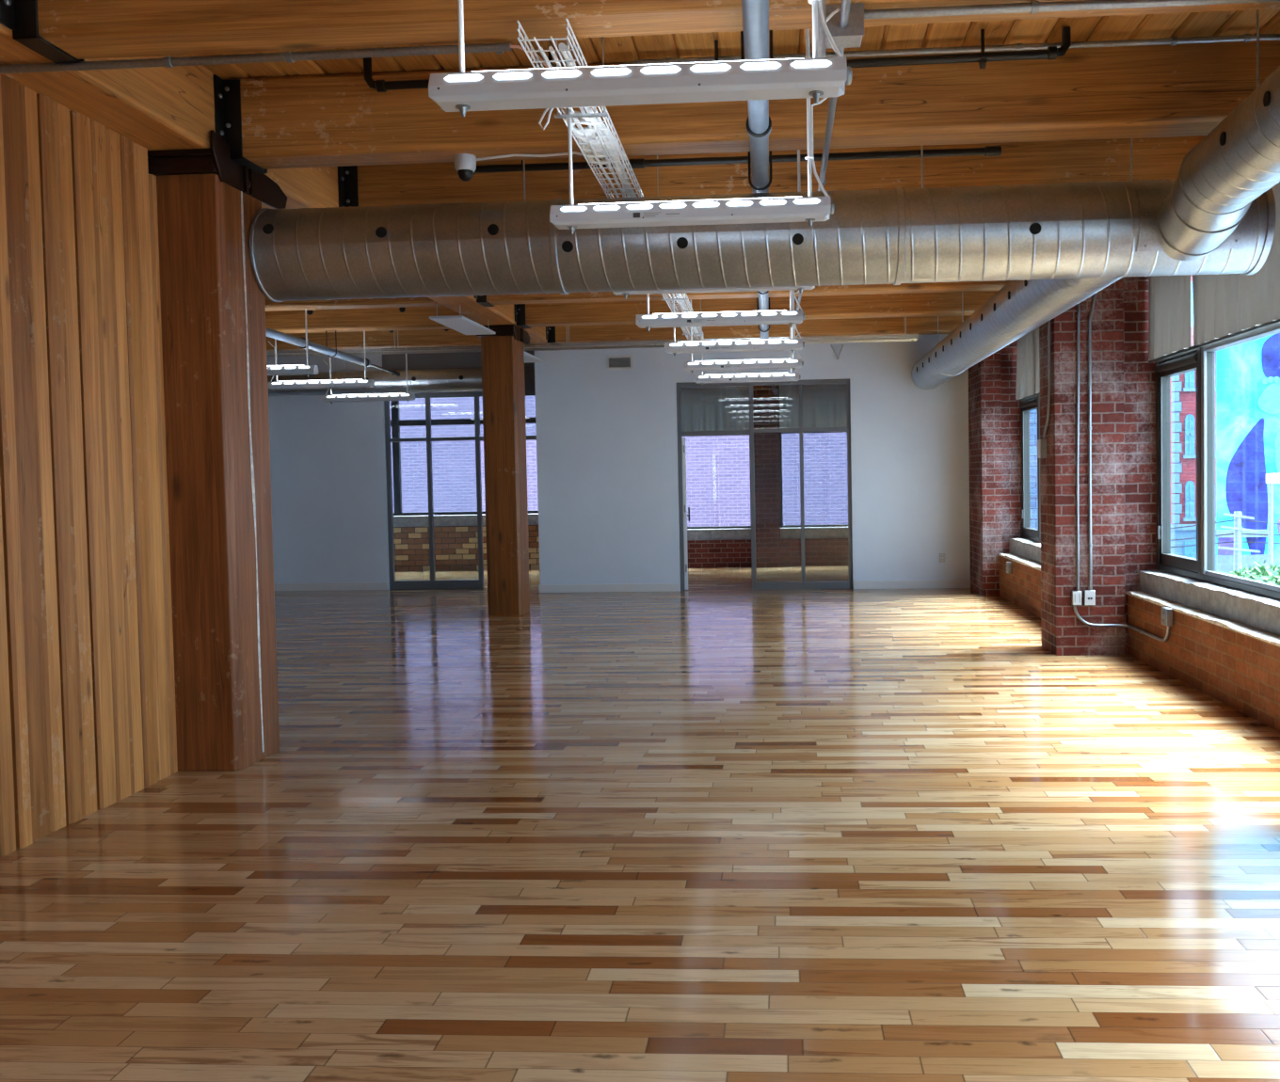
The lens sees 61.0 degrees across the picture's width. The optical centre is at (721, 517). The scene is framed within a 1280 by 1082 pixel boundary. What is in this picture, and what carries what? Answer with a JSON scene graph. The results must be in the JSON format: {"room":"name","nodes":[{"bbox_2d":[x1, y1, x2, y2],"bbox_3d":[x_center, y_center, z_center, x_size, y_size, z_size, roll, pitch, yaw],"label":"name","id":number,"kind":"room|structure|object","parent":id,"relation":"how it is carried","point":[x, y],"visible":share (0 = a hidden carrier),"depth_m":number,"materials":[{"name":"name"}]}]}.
{"room":"open-plan office","nodes":[
{"label":"open-plan office","id":0,"kind":"room"},
{"bbox_2d":[0,73,177,857],"bbox_3d":[-3.280,-0.040,-0.543,0.056,3.238,12.549,-1,2,3],"label":"wall","id":1,"kind":"structure","parent":0,"point":[88,711],"depth_m":4.95,"materials":[{"name":"brown wood"}]},
{"bbox_2d":[266,348,389,590],"bbox_3d":[-6.786,-0.667,12.643,3.710,3.660,12.700,-1,2,3],"label":"wall","id":2,"kind":"structure","parent":0,"point":[328,472],"depth_m":15.39,"materials":[{"name":"white paint"}]},
{"bbox_2d":[273,582,387,591],"bbox_3d":[-6.517,1.001,15.489,3.545,0.110,0.014,-1,2,3],"label":"baseboard","id":3,"kind":"structure","parent":2,"relation":"attached to","point":[323,586],"depth_m":15.43,"materials":[{"name":"white paint"}]},
{"bbox_2d":[393,525,539,571],"bbox_3d":[-4.714,0.524,18.758,6.800,0.760,0.350,-1,2,3],"label":"wall","id":4,"kind":"structure","parent":0,"point":[456,547],"depth_m":18.58,"materials":[{"name":"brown brick"}]},
{"bbox_2d":[393,513,538,527],"bbox_3d":[-4.721,0.054,18.766,6.800,0.180,0.300,-1,2,3],"label":"windowsill","id":5,"kind":"structure","parent":4,"relation":"on","point":[533,519],"depth_m":18.62,"materials":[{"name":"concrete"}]},
{"bbox_2d":[0,565,1279,1081],"bbox_3d":[-2.590,1.393,5.914,12.500,0.120,25.800,-1,2,3],"label":"floor","id":6,"kind":"structure","parent":0,"point":[718,829],"depth_m":4.18,"materials":[{"name":"brown wood"}]},
{"bbox_2d":[147,129,287,771],"bbox_3d":[-2.764,-0.331,6.009,0.477,3.324,0.819,-1,2,3],"label":"timber post","id":7,"kind":"object","parent":6,"relation":"on","point":[213,307],"visible":0.9,"depth_m":5.69,"materials":[{"name":"brown wood"}]},
{"bbox_2d":[384,391,536,589],"bbox_3d":[-3.562,-0.394,15.787,2.349,2.770,0.952,-1,2,3],"label":"glass door frame","id":8,"kind":"structure","parent":6,"relation":"on","point":[432,584],"depth_m":15.35,"materials":[{"name":"grey metal"}]},
{"bbox_2d":[475,324,529,616],"bbox_3d":[-2.462,-0.569,12.403,0.467,3.324,0.769,-1,2,3],"label":"timber post","id":9,"kind":"object","parent":6,"relation":"on","point":[503,353],"visible":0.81,"depth_m":12.10,"materials":[{"name":"brown wood"}]},
{"bbox_2d":[0,23,550,351],"bbox_3d":[-2.768,-2.147,6.767,0.400,0.420,15.345,-1,2,3],"label":"girder","id":10,"kind":"object","parent":9,"relation":"on","point":[157,108],"visible":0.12,"depth_m":5.24,"materials":[{"name":"brown wood"}]},
{"bbox_2d":[676,378,852,591],"bbox_3d":[0.561,-0.440,14.847,2.365,2.780,0.951,-1,2,3],"label":"glass door frame","id":11,"kind":"structure","parent":6,"relation":"on","point":[681,458],"depth_m":14.38,"materials":[{"name":"grey metal"}]},
{"bbox_2d":[968,350,1002,595],"bbox_3d":[3.325,-0.888,13.694,0.240,3.659,0.930,-1,2,3],"label":"brick pier","id":12,"kind":"object","parent":6,"relation":"on","point":[984,377],"visible":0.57,"depth_m":13.27,"materials":[{"name":"red brick"}]},
{"bbox_2d":[1039,277,1124,655],"bbox_3d":[2.991,-0.712,9.021,0.550,3.659,0.515,-1,2,3],"label":"brick pier","id":13,"kind":"object","parent":6,"relation":"on","point":[1064,633],"visible":0.64,"depth_m":8.79,"materials":[{"name":"red brick"}]},
{"bbox_2d":[1037,438,1046,458],"bbox_3d":[2.696,-0.580,9.115,0.054,0.160,0.110,-1,2,3],"label":"outlet box","id":14,"kind":"object","parent":13,"relation":"attached to","point":[1041,443],"visible":1,"depth_m":9.06,"materials":[{"name":"metal"}]},
{"bbox_2d":[1042,320,1051,438],"bbox_3d":[2.682,-1.587,8.947,0.031,1.856,0.220,-1,2,3],"label":"conduit","id":15,"kind":"object","parent":13,"relation":"attached to","point":[1048,322],"visible":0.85,"depth_m":8.87,"materials":[{"name":"metal"}]},
{"bbox_2d":[1071,591,1081,605],"bbox_3d":[2.882,0.655,8.795,0.075,0.115,0.050,-1,2,3],"label":"outlet box","id":16,"kind":"object","parent":13,"relation":"attached to","point":[1076,596],"visible":1,"depth_m":8.77,"materials":[{"name":"metal"}]},
{"bbox_2d":[1075,303,1080,591],"bbox_3d":[2.877,-0.956,8.745,0.048,3.110,0.031,-1,2,3],"label":"conduit","id":17,"kind":"object","parent":13,"relation":"attached to","point":[1079,304],"visible":0.85,"depth_m":8.75,"materials":[{"name":"metal"}]},
{"bbox_2d":[1083,590,1095,606],"bbox_3d":[2.988,0.653,8.796,0.090,0.125,0.036,-1,2,3],"label":"outlet box","id":18,"kind":"object","parent":13,"relation":"attached to","point":[1089,596],"visible":1,"depth_m":8.78,"materials":[{"name":"metal"}]},
{"bbox_2d":[1087,292,1097,590],"bbox_3d":[3.059,-0.962,8.734,0.219,3.107,0.036,-1,2,3],"label":"conduit","id":19,"kind":"object","parent":13,"relation":"attached to","point":[1089,346],"visible":0.91,"depth_m":8.74,"materials":[{"name":"metal"}]},
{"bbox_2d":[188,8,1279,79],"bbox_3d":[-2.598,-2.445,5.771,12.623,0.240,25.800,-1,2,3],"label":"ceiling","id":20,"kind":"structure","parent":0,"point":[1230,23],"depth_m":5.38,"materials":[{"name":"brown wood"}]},
{"bbox_2d":[267,309,318,377],"bbox_3d":[-4.633,-1.923,10.719,1.229,1.089,0.111,-1,2,3],"label":"pendant","id":21,"kind":"object","parent":20,"relation":"hanging from","point":[280,370],"visible":0.3,"depth_m":10.67,"materials":[{"name":"white metal"}]},
{"bbox_2d":[267,330,374,392],"bbox_3d":[-4.574,-1.980,12.277,1.229,1.089,0.111,-1,2,3],"label":"pendant","id":22,"kind":"object","parent":20,"relation":"hanging from","point":[365,383],"visible":0.81,"depth_m":12.25,"materials":[{"name":"white metal"}]},
{"bbox_2d":[265,327,399,376],"bbox_3d":[-4.410,-2.146,11.700,0.123,0.721,5.806,-1,2,0],"label":"pipe","id":23,"kind":"object","parent":20,"relation":"hanging from","point":[301,343],"visible":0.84,"depth_m":11.89,"materials":[{"name":"silver metal"}]},
{"bbox_2d":[264,295,442,311],"bbox_3d":[-5.661,-2.238,10.704,5.830,0.420,0.274,-1,2,3],"label":"ceiling beam","id":24,"kind":"structure","parent":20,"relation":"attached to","point":[397,302],"depth_m":10.50,"materials":[{"name":"brown wood"}]},
{"bbox_2d":[322,353,415,403],"bbox_3d":[-4.679,-2.051,14.275,1.229,1.089,0.111,-1,2,3],"label":"pendant","id":25,"kind":"object","parent":20,"relation":"hanging from","point":[407,396],"visible":0.8,"depth_m":14.25,"materials":[{"name":"white metal"}]},
{"bbox_2d":[266,329,480,351],"bbox_3d":[-5.482,-2.355,13.826,5.830,0.420,0.274,-1,2,3],"label":"ceiling beam","id":26,"kind":"structure","parent":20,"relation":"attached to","point":[436,338],"depth_m":13.64,"materials":[{"name":"brown wood"}]},
{"bbox_2d":[265,304,482,333],"bbox_3d":[-5.572,-2.297,12.265,5.830,0.420,0.274,-1,2,3],"label":"ceiling beam","id":27,"kind":"structure","parent":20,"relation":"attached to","point":[411,318],"depth_m":12.07,"materials":[{"name":"brown wood"}]},
{"bbox_2d":[267,349,482,396],"bbox_3d":[-5.532,-2.142,14.868,5.503,0.919,0.325,-1,2,3],"label":"duct","id":28,"kind":"object","parent":20,"relation":"hanging from","point":[441,380],"visible":0.44,"depth_m":14.70,"materials":[{"name":"metal"}]},
{"bbox_2d":[429,304,495,335],"bbox_3d":[-2.653,-2.236,11.104,0.330,0.563,1.220,-1,2,3],"label":"panel","id":29,"kind":"object","parent":20,"relation":"hanging from","point":[461,324],"visible":0.86,"depth_m":10.96,"materials":[{"name":"white metal"}]},
{"bbox_2d":[524,351,543,362],"bbox_3d":[-2.579,-2.321,13.693,0.340,0.583,1.300,-1,2,3],"label":"panel","id":30,"kind":"object","parent":20,"relation":"hanging from","point":[528,358],"visible":0.28,"depth_m":13.93,"materials":[{"name":"grey metal"}]},
{"bbox_2d":[266,317,918,357],"bbox_3d":[-2.276,-2.272,12.695,9.060,0.620,0.167,-1,2,3],"label":"cable tray","id":31,"kind":"object","parent":20,"relation":"hanging from","point":[904,339],"visible":0.61,"depth_m":12.66,"materials":[{"name":"metal"}]},
{"bbox_2d":[266,337,903,354],"bbox_3d":[-2.300,-1.989,12.718,8.801,0.023,0.049,-1,2,3],"label":"cable","id":32,"kind":"object","parent":31,"relation":"in","point":[881,338],"visible":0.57,"depth_m":12.69,"materials":[{"name":"plastic"}]},
{"bbox_2d":[266,334,918,357],"bbox_3d":[-2.271,-1.999,12.705,9.060,0.062,0.167,-1,2,3],"label":"wire basket","id":33,"kind":"object","parent":31,"relation":"on","point":[904,339],"depth_m":12.66,"materials":[{"name":"metal"}]},
{"bbox_2d":[516,18,703,339],"bbox_3d":[-0.475,-2.146,8.046,0.238,0.600,8.442,-1,2,2],"label":"cable tray","id":34,"kind":"object","parent":20,"relation":"hanging from","point":[605,114],"depth_m":5.02,"materials":[{"name":"white metal"}]},
{"bbox_2d":[554,36,607,118],"bbox_3d":[-0.609,-2.019,4.630,0.230,0.600,0.024,-1,2,3],"label":"tray","id":35,"kind":"object","parent":34,"relation":"on","point":[589,115],"depth_m":4.63,"materials":[{"name":"metal"}]},
{"bbox_2d":[538,47,690,336],"bbox_3d":[-0.511,-1.882,8.058,0.030,0.019,8.142,-1,2,2],"label":"cable","id":36,"kind":"object","parent":34,"relation":"in","point":[568,109],"visible":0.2,"depth_m":5.13,"materials":[{"name":"plastic"}]},
{"bbox_2d":[548,46,695,336],"bbox_3d":[-0.467,-1.883,8.055,0.030,0.019,8.141,-1,2,2],"label":"cable","id":37,"kind":"object","parent":34,"relation":"in","point":[553,54],"visible":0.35,"depth_m":5.22,"materials":[{"name":"plastic"}]},
{"bbox_2d":[558,42,698,336],"bbox_3d":[-0.433,-1.889,8.053,0.042,0.030,8.142,-1,2,2],"label":"cable","id":38,"kind":"object","parent":34,"relation":"in","point":[561,45],"visible":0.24,"depth_m":5.13,"materials":[{"name":"plastic"}]},
{"bbox_2d":[563,45,700,336],"bbox_3d":[-0.411,-1.884,8.052,0.026,0.019,8.141,-1,2,2],"label":"cable","id":39,"kind":"object","parent":34,"relation":"in","point":[568,54],"visible":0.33,"depth_m":5.13,"materials":[{"name":"plastic"}]},
{"bbox_2d":[625,155,658,197],"bbox_3d":[-0.513,-2.108,7.027,0.230,0.600,0.024,-1,2,3],"label":"tray","id":40,"kind":"object","parent":34,"relation":"on","point":[657,155],"depth_m":7.02,"materials":[{"name":"metal"}]},
{"bbox_2d":[661,293,687,300],"bbox_3d":[-0.417,-2.196,9.423,0.230,0.600,0.024,-1,2,3],"label":"tray","id":41,"kind":"object","parent":34,"relation":"on","point":[670,298],"depth_m":9.43,"materials":[{"name":"metal"}]},
{"bbox_2d":[681,299,703,335],"bbox_3d":[-0.324,-2.282,11.720,0.230,0.600,0.024,-1,2,3],"label":"tray","id":42,"kind":"object","parent":34,"relation":"on","point":[700,333],"depth_m":11.72,"materials":[{"name":"metal"}]},
{"bbox_2d":[0,0,1279,63],"bbox_3d":[0.227,-2.098,4.064,5.890,0.432,0.362,-1,2,3],"label":"ceiling beam","id":43,"kind":"structure","parent":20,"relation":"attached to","point":[61,31],"depth_m":4.12,"materials":[{"name":"brown wood"}]},
{"bbox_2d":[0,42,511,73],"bbox_3d":[-1.896,-1.843,4.343,2.130,0.042,0.049,-1,2,3],"label":"conduit","id":44,"kind":"object","parent":43,"relation":"attached to","point":[290,56],"visible":1,"depth_m":4.33,"materials":[{"name":"metal"}]},
{"bbox_2d":[825,2,863,48],"bbox_3d":[0.454,-1.836,4.051,0.147,0.118,0.128,-1,2,3],"label":"junction box","id":45,"kind":"object","parent":43,"relation":"attached to","point":[851,36],"visible":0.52,"depth_m":3.99,"materials":[{"name":"metal"}]},
{"bbox_2d":[794,0,850,329],"bbox_3d":[0.603,-1.938,7.160,0.074,0.041,9.901,-1,2,3],"label":"conduit","id":46,"kind":"object","parent":45,"relation":"attached to","point":[845,4],"visible":0.42,"depth_m":5.06,"materials":[{"name":"metal"}]},
{"bbox_2d":[864,0,1279,19],"bbox_3d":[1.802,-1.893,3.955,2.600,0.042,0.042,-1,2,3],"label":"conduit","id":47,"kind":"object","parent":43,"relation":"attached to","point":[1034,7],"visible":0.91,"depth_m":3.98,"materials":[{"name":"metal"}]},
{"bbox_2d":[428,0,852,117],"bbox_3d":[-0.238,-1.726,3.117,1.229,1.089,0.111,-1,2,3],"label":"pendant","id":48,"kind":"object","parent":20,"relation":"hanging from","point":[817,77],"visible":1,"depth_m":3.10,"materials":[{"name":"white metal"}]},
{"bbox_2d":[549,28,834,234],"bbox_3d":[-0.131,-1.783,4.641,1.229,1.089,0.112,-1,2,3],"label":"pendant","id":49,"kind":"object","parent":20,"relation":"hanging from","point":[808,209],"visible":0.94,"depth_m":4.62,"materials":[{"name":"white metal"}]},
{"bbox_2d":[643,212,679,216],"bbox_3d":[-0.257,-1.292,4.612,0.155,0.017,0.002,-1,2,3],"label":"print","id":50,"kind":"object","parent":49,"relation":"attached to","point":[645,214],"depth_m":4.61},
{"bbox_2d":[612,286,815,299],"label":"pendant","id":51,"kind":"object","parent":20,"relation":"hanging from","point":[625,294],"depth_m":6.34,"materials":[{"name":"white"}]},
{"bbox_2d":[363,26,1071,92],"bbox_3d":[-0.056,-2.262,5.351,3.501,0.186,0.060,-1,2,3],"label":"pipe","id":52,"kind":"object","parent":20,"relation":"attached to","point":[1052,53],"visible":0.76,"depth_m":5.28,"materials":[{"name":"metal"}]},
{"bbox_2d":[635,289,805,331],"bbox_3d":[-0.011,-1.899,7.768,1.229,1.089,0.112,-1,2,3],"label":"pendant","id":53,"kind":"object","parent":20,"relation":"hanging from","point":[790,317],"visible":0.74,"depth_m":7.74,"materials":[{"name":"white metal"}]},
{"bbox_2d":[664,289,804,356],"bbox_3d":[0.108,-1.961,9.402,1.229,1.089,0.112,-1,2,3],"label":"pendant","id":54,"kind":"object","parent":20,"relation":"hanging from","point":[753,345],"visible":0.86,"depth_m":9.38,"materials":[{"name":"white metal"}]},
{"bbox_2d":[473,145,1001,174],"bbox_3d":[0.025,-2.290,6.679,3.350,0.230,0.060,-1,2,3],"label":"pipe","id":55,"kind":"object","parent":20,"relation":"attached to","point":[987,151],"visible":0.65,"depth_m":6.66,"materials":[{"name":"metal"}]},
{"bbox_2d":[474,280,1010,306],"bbox_3d":[0.586,-2.331,10.310,5.890,0.432,0.362,-1,2,3],"label":"ceiling beam","id":56,"kind":"structure","parent":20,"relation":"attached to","point":[491,300],"depth_m":10.32,"materials":[{"name":"brown wood"}]},
{"bbox_2d":[683,299,803,373],"bbox_3d":[0.218,-2.019,10.967,1.229,1.089,0.112,-1,2,3],"label":"pendant","id":57,"kind":"object","parent":20,"relation":"hanging from","point":[750,364],"visible":0.84,"depth_m":10.94,"materials":[{"name":"white metal"}]},
{"bbox_2d":[213,40,1279,173],"bbox_3d":[0.317,-2.156,5.626,5.890,0.432,0.362,-1,2,3],"label":"ceiling beam","id":58,"kind":"structure","parent":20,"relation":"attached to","point":[1165,90],"depth_m":5.56,"materials":[{"name":"brown wood"}]},
{"bbox_2d":[453,153,476,181],"bbox_3d":[-1.368,-1.860,5.772,0.113,0.132,0.113,-1,2,3],"label":"dome camera","id":59,"kind":"object","parent":58,"relation":"attached to","point":[465,164],"visible":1,"depth_m":5.74,"materials":[{"name":"white plastic"}]},
{"bbox_2d":[475,151,610,172],"bbox_3d":[-0.944,-1.871,5.736,0.743,0.125,0.040,-1,2,7],"label":"cord","id":60,"kind":"object","parent":58,"relation":"attached to","point":[573,152],"visible":0.73,"depth_m":5.74,"materials":[{"name":"grey plastic"}]},
{"bbox_2d":[694,325,800,385],"bbox_3d":[0.292,-2.074,12.434,1.229,1.089,0.112,-1,2,3],"label":"pendant","id":61,"kind":"object","parent":20,"relation":"hanging from","point":[701,379],"visible":0.91,"depth_m":12.41,"materials":[{"name":"white metal"}]},
{"bbox_2d":[514,290,998,328],"bbox_3d":[0.675,-2.389,11.871,5.890,0.432,0.362,-1,2,3],"label":"ceiling beam","id":62,"kind":"structure","parent":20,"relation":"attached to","point":[920,304],"depth_m":11.80,"materials":[{"name":"brown wood"}]},
{"bbox_2d":[740,0,773,339],"bbox_3d":[0.277,-2.141,7.572,0.132,0.601,10.901,-1,2,2],"label":"pipe","id":63,"kind":"object","parent":20,"relation":"hanging from","point":[755,35],"visible":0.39,"depth_m":4.75,"materials":[{"name":"silver metal"}]},
{"bbox_2d":[545,315,970,344],"bbox_3d":[0.765,-2.448,13.432,5.890,0.432,0.362,-1,2,3],"label":"ceiling beam","id":64,"kind":"structure","parent":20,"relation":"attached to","point":[922,325],"depth_m":13.37,"materials":[{"name":"brown wood"}]},
{"bbox_2d":[249,138,1275,302],"bbox_3d":[0.148,-1.823,5.966,5.424,1.115,0.528,-1,2,3],"label":"duct","id":65,"kind":"object","parent":20,"relation":"hanging from","point":[897,235],"visible":0.94,"depth_m":5.79,"materials":[{"name":"metal"}]},
{"bbox_2d":[337,135,1206,207],"bbox_3d":[0.406,-2.214,7.187,5.890,0.432,0.362,-1,2,3],"label":"ceiling beam","id":66,"kind":"structure","parent":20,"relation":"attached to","point":[1153,158],"depth_m":7.09,"materials":[{"name":"brown wood"}]},
{"bbox_2d":[817,0,826,57],"bbox_3d":[0.288,-1.800,3.134,0.032,0.961,0.042,-1,2,3],"label":"cord","id":67,"kind":"object","parent":20,"relation":"hanging from","point":[822,34],"visible":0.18,"depth_m":3.15,"materials":[{"name":"plastic"}]},
{"bbox_2d":[617,33,1279,65],"bbox_3d":[1.256,-2.260,5.374,3.842,0.178,0.064,-1,2,3],"label":"conduit","id":68,"kind":"object","parent":20,"relation":"attached to","point":[1246,38],"visible":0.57,"depth_m":5.37,"materials":[{"name":"metal"}]},
{"bbox_2d":[911,277,1121,390],"bbox_3d":[2.426,-2.032,10.009,0.427,1.074,8.000,-1,2,3],"label":"duct","id":69,"kind":"object","parent":20,"relation":"hanging from","point":[1018,308],"visible":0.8,"depth_m":8.59,"materials":[{"name":"metal"}]},
{"bbox_2d":[1156,9,1279,261],"bbox_3d":[2.189,-1.806,3.848,0.413,1.070,3.675,-1,2,7],"label":"duct","id":70,"kind":"object","parent":20,"relation":"hanging from","point":[1216,185],"visible":1,"depth_m":4.68,"materials":[{"name":"metal"}]},
{"bbox_2d":[534,334,970,591],"bbox_3d":[0.501,-0.875,14.748,5.920,3.660,0.850,-1,2,3],"label":"wall","id":71,"kind":"structure","parent":0,"point":[607,440],"depth_m":14.36,"materials":[{"name":"white paint"}]},
{"bbox_2d":[381,346,535,394],"bbox_3d":[-3.627,-2.206,15.286,2.340,0.890,0.150,-1,2,3],"label":"trim","id":72,"kind":"structure","parent":71,"relation":"attached to","point":[465,360],"depth_m":15.23,"materials":[{"name":"grey paint"}]},
{"bbox_2d":[606,354,633,369],"bbox_3d":[-1.358,-2.059,14.374,0.350,0.190,0.019,-1,2,3],"label":"air vent","id":73,"kind":"object","parent":71,"relation":"in","point":[622,361],"visible":1,"depth_m":14.37,"materials":[{"name":"grey metal"}]},
{"bbox_2d":[538,579,970,592],"bbox_3d":[0.430,0.903,14.731,5.755,0.110,0.705,-1,2,3],"label":"baseboard","id":74,"kind":"structure","parent":71,"relation":"attached to","point":[928,584],"depth_m":14.45,"materials":[{"name":"white paint"}]},
{"bbox_2d":[687,384,848,567],"bbox_3d":[1.442,-1.019,18.237,5.600,3.660,0.470,-1,2,3],"label":"wall","id":75,"kind":"structure","parent":0,"point":[771,551],"depth_m":18.10,"materials":[{"name":"red brick"}]},
{"bbox_2d":[680,385,749,431],"bbox_3d":[-0.279,-1.822,18.329,1.500,0.858,0.082,-1,2,3],"label":"roller shade","id":76,"kind":"object","parent":75,"relation":"attached to","point":[703,408],"visible":0.64,"depth_m":18.31,"materials":[{"name":"grey fabric"}]},
{"bbox_2d":[687,452,751,528],"bbox_3d":[-0.266,-1.035,18.420,1.570,2.460,0.060,-1,2,3],"label":"window","id":77,"kind":"structure","parent":75,"relation":"in","point":[709,527],"depth_m":18.41,"materials":[{"name":"metal"}]},
{"bbox_2d":[687,527,847,540],"bbox_3d":[1.171,0.266,18.386,4.400,0.180,0.280,-1,2,3],"label":"window sill","id":78,"kind":"structure","parent":75,"relation":"attached to","point":[810,532],"depth_m":18.29,"materials":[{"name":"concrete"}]},
{"bbox_2d":[777,384,847,527],"bbox_3d":[2.155,-1.074,18.279,2.380,2.460,0.060,-1,2,3],"label":"window","id":79,"kind":"structure","parent":75,"relation":"in","point":[779,435],"depth_m":18.33,"materials":[{"name":"metal"}]},
{"bbox_2d":[779,384,847,433],"bbox_3d":[2.132,-1.861,18.188,2.330,0.858,0.084,-1,2,3],"label":"roller shade","id":80,"kind":"object","parent":79,"relation":"attached to","point":[824,405],"visible":0.41,"depth_m":18.20,"materials":[{"name":"grey fabric"}]},
{"bbox_2d":[999,556,1279,732],"bbox_3d":[3.155,1.091,2.977,0.680,0.490,20.620,-1,2,3],"label":"wall","id":81,"kind":"structure","parent":0,"point":[1240,671],"depth_m":7.30,"materials":[{"name":"brick"}]},
{"bbox_2d":[998,553,1040,571],"bbox_3d":[3.520,0.519,11.299,0.497,0.034,3.990,-1,2,3],"label":"trim","id":82,"kind":"structure","parent":81,"relation":"on","point":[1030,563],"depth_m":12.15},
{"bbox_2d":[1008,538,1040,562],"bbox_3d":[3.669,0.412,11.312,0.497,0.182,4.040,-1,2,3],"label":"window sill","id":83,"kind":"structure","parent":81,"relation":"attached to","point":[1028,549],"depth_m":12.48,"materials":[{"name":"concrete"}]},
{"bbox_2d":[1072,605,1170,641],"bbox_3d":[3.062,0.820,8.338,0.456,0.194,0.949,-1,2,3],"label":"conduit","id":84,"kind":"object","parent":81,"relation":"attached to","point":[1142,632],"visible":1,"depth_m":8.77,"materials":[{"name":"metal"}]},
{"bbox_2d":[1000,276,1279,653],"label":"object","id":85,"kind":"structure","parent":81,"relation":"in","point":[1201,360],"depth_m":8.83,"materials":[{"name":"brick"}]},
{"bbox_2d":[1015,327,1039,400],"bbox_3d":[3.513,-1.806,11.258,0.081,0.913,4.000,-1,2,3],"label":"roller shade","id":86,"kind":"object","parent":85,"relation":"attached to","point":[1028,374],"visible":0.23,"depth_m":12.65,"materials":[{"name":"grey fabric"}]},
{"bbox_2d":[1019,394,1040,543],"bbox_3d":[3.592,-0.971,11.290,0.125,2.610,4.090,-1,2,3],"label":"window","id":87,"kind":"structure","parent":85,"relation":"attached to","point":[1032,403],"depth_m":13.21,"materials":[{"name":"metal"}]},
{"bbox_2d":[1148,275,1191,362],"bbox_3d":[3.457,-1.700,8.348,0.079,0.913,0.890,-1,2,3],"label":"roller shade","id":88,"kind":"object","parent":85,"relation":"attached to","point":[1169,327],"visible":0.76,"depth_m":8.34,"materials":[{"name":"grey fabric"}]},
{"bbox_2d":[1190,182,1279,349],"bbox_3d":[3.333,-1.620,6.221,0.084,0.913,3.315,-1,2,3],"label":"roller shade","id":89,"kind":"object","parent":85,"relation":"attached to","point":[1225,306],"visible":0.56,"depth_m":7.07,"materials":[{"name":"grey fabric"}]},
{"bbox_2d":[1161,607,1172,626],"bbox_3d":[3.232,0.722,7.860,0.056,0.130,0.100,-1,2,3],"label":"outlet box","id":90,"kind":"object","parent":81,"relation":"attached to","point":[1166,612],"visible":1,"depth_m":7.81,"materials":[{"name":"metal"}]},
{"bbox_2d":[1124,591,1279,646],"bbox_3d":[3.397,0.691,6.752,0.422,0.026,4.310,-1,2,3],"label":"trim","id":91,"kind":"structure","parent":81,"relation":"on","point":[1245,630],"depth_m":7.20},
{"bbox_2d":[1139,570,1279,636],"bbox_3d":[3.476,0.593,6.729,0.358,0.174,4.280,-1,2,3],"label":"window sill","id":92,"kind":"structure","parent":81,"relation":"attached to","point":[1260,612],"depth_m":7.35,"materials":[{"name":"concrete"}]},
{"bbox_3d":[-4.748,-1.395,18.714,6.800,2.720,0.300,-1,2,3],"label":"wall","id":93,"kind":"structure","parent":0,"visible":0},
{"bbox_2d":[390,400,538,515],"bbox_3d":[-5.047,-1.213,18.677,6.200,2.350,0.080,-1,2,3],"label":"window","id":94,"kind":"structure","parent":93,"relation":"in","point":[395,423],"depth_m":18.67,"materials":[{"name":"black metal"}]},
{"label":"outside","id":95,"kind":"structure","parent":0,"visible":0},
{"bbox_3d":[17.959,4.690,49.262,150.000,0.200,160.000,-1,2,3],"label":"ground","id":96,"kind":"structure","parent":95,"visible":0},
{"bbox_2d":[389,396,847,527],"bbox_3d":[-9.442,-0.277,31.604,37.500,12.000,6.000,-1,2,3],"label":"brick building","id":97,"kind":"structure","parent":96,"relation":"on","point":[717,467],"depth_m":28.06,"materials":[{"name":"purple brick"}]},
{"bbox_2d":[1029,409,1038,529],"bbox_3d":[5.266,-2.624,17.241,1.400,17.200,2.000,-1,2,3],"label":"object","id":98,"kind":"object","parent":96,"relation":"on","point":[1032,413],"visible":0.02,"depth_m":16.34,"materials":[{"name":"blue glass"}]},
{"bbox_2d":[1169,274,1215,572],"bbox_3d":[32.137,-9.770,62.792,15.200,27.200,10.300,-1,2,3],"label":"building","id":99,"kind":"structure","parent":96,"relation":"on","point":[1182,387],"depth_m":58.54,"materials":[{"name":"red brick"}]},
{"bbox_2d":[1217,512,1260,572],"bbox_3d":[16.321,2.488,34.233,1.260,5.350,0.288,-1,2,3],"label":"utility pole","id":100,"kind":"object","parent":96,"relation":"on","point":[1238,551],"visible":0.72,"depth_m":34.06,"materials":[{"name":"grey paint"}]},
{"bbox_2d":[1216,333,1279,575],"bbox_3d":[30.107,-5.837,40.954,24.450,21.000,6.400,-1,2,3],"label":"building","id":101,"kind":"structure","parent":96,"relation":"on","point":[1247,374],"depth_m":38.88,"materials":[{"name":"paint"}]},
{"bbox_2d":[1221,560,1279,586],"bbox_3d":[7.121,3.314,13.951,1.638,5.516,1.493,-1,2,3],"label":"leafy tree","id":102,"kind":"object","parent":96,"relation":"on","point":[1261,574],"visible":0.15,"depth_m":13.74,"materials":[{"name":"green plant"}]},
{"bbox_2d":[1265,473,1279,570],"bbox_3d":[14.916,2.088,29.292,0.280,6.560,0.300,-1,2,3],"label":"street lamp","id":103,"kind":"object","parent":96,"relation":"on","point":[1271,478],"visible":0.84,"depth_m":29.17,"materials":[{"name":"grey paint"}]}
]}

